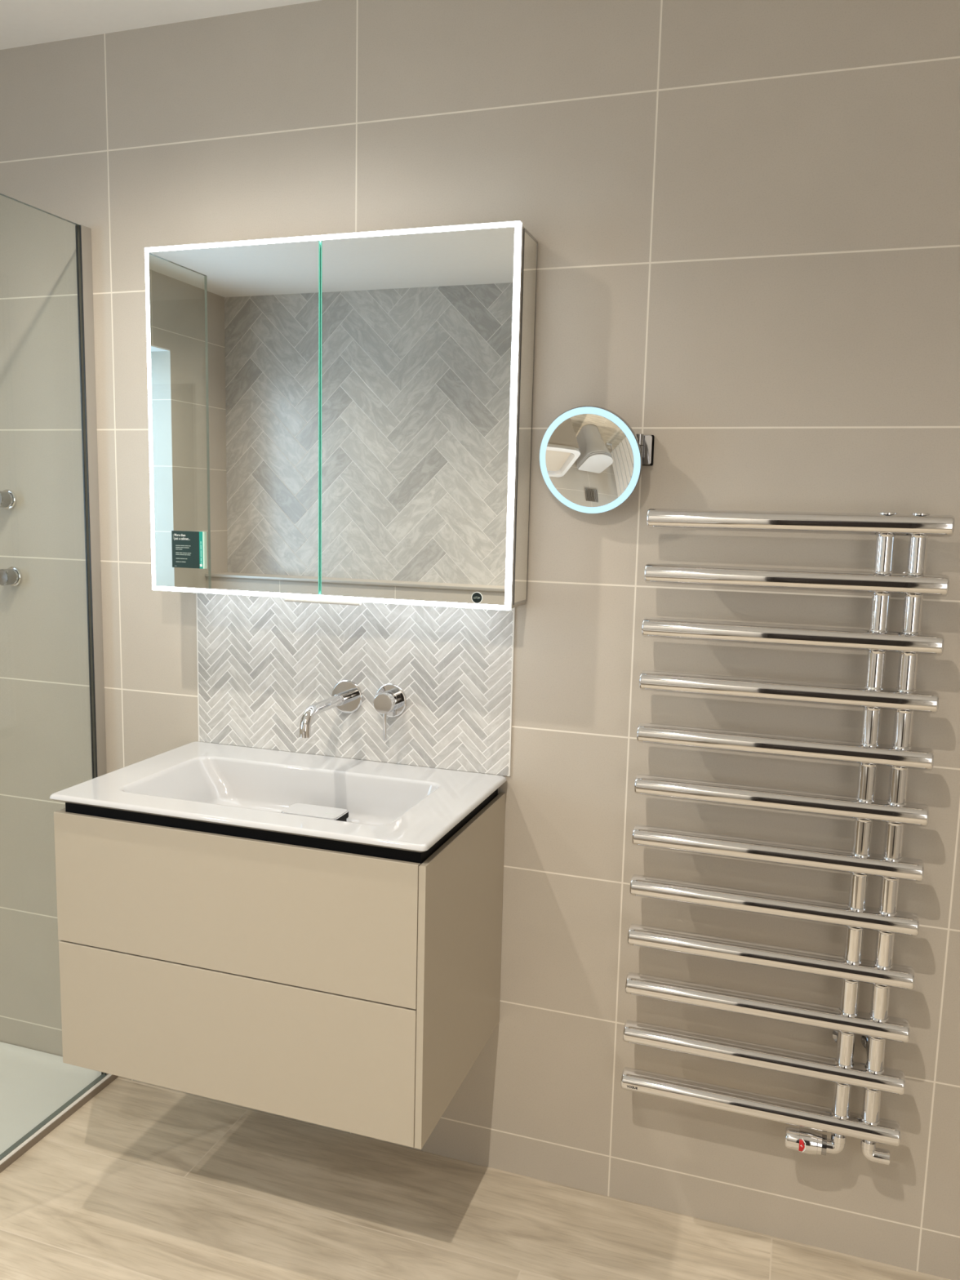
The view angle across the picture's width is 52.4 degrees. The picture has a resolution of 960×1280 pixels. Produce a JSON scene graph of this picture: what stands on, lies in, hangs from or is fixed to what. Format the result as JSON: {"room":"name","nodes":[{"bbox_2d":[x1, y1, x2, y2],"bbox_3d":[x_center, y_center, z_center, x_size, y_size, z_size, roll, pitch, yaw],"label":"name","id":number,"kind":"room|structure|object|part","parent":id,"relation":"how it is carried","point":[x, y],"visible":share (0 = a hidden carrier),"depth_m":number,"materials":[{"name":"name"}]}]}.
{"room":"bathroom","nodes":[
{"label":"bathroom","id":0,"kind":"room"},
{"bbox_2d":[0,0,319,49],"bbox_3d":[-0.536,-1.131,0.616,4.630,0.060,2.880,4,8,18],"label":"ceiling","id":1,"kind":"structure","parent":0,"point":[23,23],"depth_m":2.02,"materials":[{"name":"paint"}]},
{"bbox_2d":[0,1076,951,1279],"bbox_3d":[-0.594,1.335,0.949,4.630,0.060,2.880,4,8,18],"label":"floor","id":2,"kind":"structure","parent":0,"point":[142,1181],"depth_m":1.98,"materials":[{"name":"brown wood"}]},
{"bbox_2d":[0,1041,117,1173],"bbox_3d":[-1.615,1.092,2.272,1.236,0.020,0.773,4,8,18],"label":"shower tray","id":3,"kind":"object","parent":2,"relation":"on","point":[34,1084],"visible":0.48,"depth_m":2.36,"materials":[{"name":"ceramic"}]},
{"bbox_2d":[0,193,108,1160],"bbox_3d":[-1.007,0.120,1.988,0.014,2.010,0.692,4,8,18],"label":"screen","id":4,"kind":"object","parent":3,"relation":"on","point":[83,233],"visible":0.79,"depth_m":2.24,"materials":[{"name":"clear glass"}]},
{"bbox_3d":[-1.008,0.120,1.982,0.008,2.007,0.681,4,8,18],"label":"glass pane","id":5,"kind":"part","parent":4,"relation":"part of","materials":[{"name":"grey"}]},
{"bbox_2d":[0,0,959,1279],"bbox_3d":[-0.031,-0.058,2.060,4.430,2.430,0.100,4,8,18],"label":"wall","id":6,"kind":"structure","parent":0,"point":[743,216],"depth_m":1.90,"materials":[{"name":"tile"}]},
{"bbox_2d":[0,489,17,509],"bbox_3d":[-1.135,-0.334,2.319,0.047,0.047,0.041,4,8,18],"label":"shower control","id":7,"kind":"object","parent":6,"relation":"attached to","point":[8,500],"visible":1,"depth_m":2.32,"materials":[{"name":"silver metal"}]},
{"bbox_2d":[0,566,22,586],"bbox_3d":[-1.132,-0.151,2.342,0.047,0.047,0.041,4,8,18],"label":"shower control","id":8,"kind":"object","parent":6,"relation":"attached to","point":[12,575],"visible":1,"depth_m":2.33,"materials":[{"name":"silver metal"}]},
{"bbox_3d":[-1.128,-0.153,2.355,0.047,0.047,0.014,4,8,18],"label":"wall plate","id":9,"kind":"part","parent":8,"relation":"part of","materials":[{"name":"silver metal"}]},
{"bbox_2d":[53,788,505,1149],"bbox_3d":[-0.379,0.558,1.961,0.750,0.529,0.451,4,8,18],"label":"vanity unit","id":10,"kind":"object","parent":6,"relation":"attached to","point":[349,987],"visible":0.83,"depth_m":1.75,"materials":[{"name":"beige paint"}]},
{"bbox_3d":[-0.458,0.723,1.776,0.736,0.249,0.012,4,8,18],"label":"drawer","id":11,"kind":"part","parent":10,"relation":"part of","materials":[{"name":"beige paint"}]},
{"bbox_3d":[-0.452,0.471,1.742,0.736,0.252,0.012,4,8,18],"label":"drawer","id":12,"kind":"part","parent":10,"relation":"part of","materials":[{"name":"beige paint"}]},
{"bbox_2d":[49,741,506,852],"bbox_3d":[-0.376,0.338,1.926,0.758,0.108,0.461,4,8,18],"label":"washbasin","id":13,"kind":"object","parent":10,"relation":"in","point":[400,806],"visible":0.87,"depth_m":1.98,"materials":[{"name":"white ceramic"}]},
{"bbox_3d":[-0.029,0.594,1.849,0.012,0.505,0.450,4,8,18],"label":"panel","id":14,"kind":"part","parent":10,"relation":"part of","materials":[{"name":"beige paint"}]},
{"bbox_2d":[144,221,537,610],"bbox_3d":[-0.297,-0.433,1.982,0.803,0.712,0.123,4,8,18],"label":"upper cabinet","id":15,"kind":"object","parent":6,"relation":"attached to","point":[342,419],"visible":1,"depth_m":1.91,"materials":[{"name":"silver metal"}]},
{"bbox_2d":[171,530,205,568],"bbox_3d":[-0.613,-0.190,2.053,0.079,0.077,0.004,4,8,18],"label":"card","id":16,"kind":"object","parent":15,"relation":"attached to","point":[188,547],"visible":1,"depth_m":2.05,"materials":[{"name":"black"}]},
{"bbox_2d":[175,545,191,562],"bbox_3d":[-0.626,-0.177,2.057,0.041,0.044,0.001,4,8,18],"label":"print","id":17,"kind":"object","parent":16,"relation":"attached to","point":[183,553],"depth_m":2.06,"materials":[{"name":"grey"}]},
{"bbox_3d":[-0.504,-0.444,1.993,0.400,0.704,0.013,4,8,18],"label":"light frame","id":18,"kind":"part","parent":15,"relation":"part of","materials":[{"name":"white plastic"}]},
{"bbox_2d":[148,240,318,595],"bbox_3d":[-0.502,-0.443,1.988,0.389,0.685,0.004,4,8,18],"label":"mirror glass","id":19,"kind":"object","parent":15,"relation":"attached to","point":[233,326],"depth_m":1.98,"materials":[{"name":"white"}]},
{"bbox_3d":[-0.502,-0.444,1.998,0.399,0.702,0.017,4,8,18],"label":"door","id":20,"kind":"part","parent":15,"relation":"part of","materials":[{"name":"glass"}]},
{"bbox_3d":[-0.319,-0.078,1.982,0.170,0.008,0.012,4,8,18],"label":"finger pull","id":21,"kind":"part","parent":15,"relation":"part of","materials":[{"name":"silver metal"}]},
{"bbox_2d":[321,226,515,604],"bbox_3d":[-0.128,-0.418,1.866,0.387,0.685,0.004,4,8,18],"label":"mirror glass","id":22,"kind":"object","parent":15,"relation":"attached to","point":[418,325],"depth_m":1.86,"materials":[{"name":"white"}]},
{"bbox_3d":[-0.123,-0.418,1.869,0.398,0.704,0.013,4,8,18],"label":"light frame","id":23,"kind":"part","parent":15,"relation":"part of","materials":[{"name":"white plastic"}]},
{"bbox_3d":[-0.121,-0.419,1.874,0.397,0.702,0.017,4,8,18],"label":"door","id":24,"kind":"part","parent":15,"relation":"part of","materials":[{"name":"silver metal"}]},
{"bbox_3d":[0.087,-0.414,1.871,0.002,0.690,0.093,4,8,18],"label":"frame","id":25,"kind":"part","parent":15,"relation":"part of","materials":[{"name":"silver metal"}]},
{"bbox_2d":[514,231,537,602],"bbox_3d":[0.086,-0.414,1.870,0.002,0.682,0.086,4,8,18],"label":"cabinet side","id":26,"kind":"object","parent":15,"relation":"attached to","point":[529,243],"depth_m":1.86,"materials":[{"name":"mirror"}]},
{"bbox_2d":[195,592,515,776],"bbox_3d":[-0.283,-0.146,2.078,0.748,0.813,0.004,4,8,18],"label":"backsplash","id":27,"kind":"structure","parent":6,"relation":"attached to","point":[261,661],"depth_m":2.10,"materials":[{"name":"tile"}]},
{"bbox_3d":[-0.636,-0.170,2.193,0.003,0.813,0.004,4,8,18],"label":"edge trim","id":28,"kind":"part","parent":27,"relation":"part of","materials":[{"name":"white metal"}]},
{"bbox_2d":[299,680,363,737],"bbox_3d":[-0.318,0.140,2.017,0.072,0.085,0.202,4,8,18],"label":"spout","id":29,"kind":"object","parent":27,"relation":"attached to","point":[347,697],"visible":1,"depth_m":2.07,"materials":[{"name":"silver metal"}]},
{"bbox_3d":[-0.287,0.122,2.107,0.072,0.072,0.007,4,8,18],"label":"wall plate","id":30,"kind":"part","parent":29,"relation":"part of","materials":[{"name":"silver metal"}]},
{"bbox_2d":[373,683,406,740],"bbox_3d":[-0.197,0.153,2.061,0.072,0.116,0.045,4,8,18],"label":"mixer","id":31,"kind":"object","parent":27,"relation":"attached to","point":[390,700],"visible":1,"depth_m":2.05,"materials":[{"name":"silver metal"}]},
{"bbox_3d":[-0.201,0.181,2.056,0.008,0.061,0.008,4,8,18],"label":"lever","id":32,"kind":"part","parent":31,"relation":"part of","materials":[{"name":"silver metal"}]},
{"bbox_3d":[-0.199,0.132,2.050,0.044,0.044,0.027,4,8,18],"label":"knob","id":33,"kind":"part","parent":31,"relation":"part of","materials":[{"name":"silver metal"}]},
{"bbox_3d":[-0.190,0.129,2.076,0.072,0.072,0.006,4,8,18],"label":"wall plate","id":34,"kind":"part","parent":31,"relation":"part of","materials":[{"name":"silver metal"}]},
{"bbox_3d":[0.070,-0.122,1.962,0.003,0.813,0.004,4,8,18],"label":"edge trim","id":35,"kind":"part","parent":27,"relation":"part of","materials":[{"name":"white metal"}]},
{"bbox_2d":[539,405,654,513],"bbox_3d":[0.215,-0.337,1.833,0.214,0.197,0.087,3,8,12],"label":"magnifying mirror","id":36,"kind":"object","parent":6,"relation":"attached to","point":[592,460],"visible":1,"depth_m":1.83,"materials":[{"name":"silver metal"}]},
{"bbox_3d":[0.205,-0.336,1.829,0.175,0.175,0.006,5,23,26],"label":"concave glass","id":37,"kind":"part","parent":36,"relation":"part of","materials":[{"name":"white mirror"}]},
{"bbox_2d":[620,507,955,1146],"bbox_3d":[0.543,0.331,1.803,0.504,1.134,0.114,4,8,18],"label":"towel radiator","id":38,"kind":"object","parent":6,"relation":"attached to","point":[875,1027],"visible":1,"depth_m":1.74,"materials":[{"name":"silver metal"}]},
{"bbox_2d":[784,1126,846,1155],"bbox_3d":[0.642,0.928,1.846,0.123,0.056,0.113,4,8,18],"label":"radiator valve","id":39,"kind":"object","parent":38,"relation":"attached to","point":[802,1140],"visible":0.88,"depth_m":1.80,"materials":[{"name":"silver metal"}]},
{"bbox_2d":[860,1139,889,1165],"bbox_3d":[0.731,0.933,1.822,0.056,0.054,0.103,4,8,18],"label":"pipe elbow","id":40,"kind":"object","parent":38,"relation":"attached to","point":[868,1149],"visible":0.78,"depth_m":1.78,"materials":[{"name":"silver metal"}]}
]}

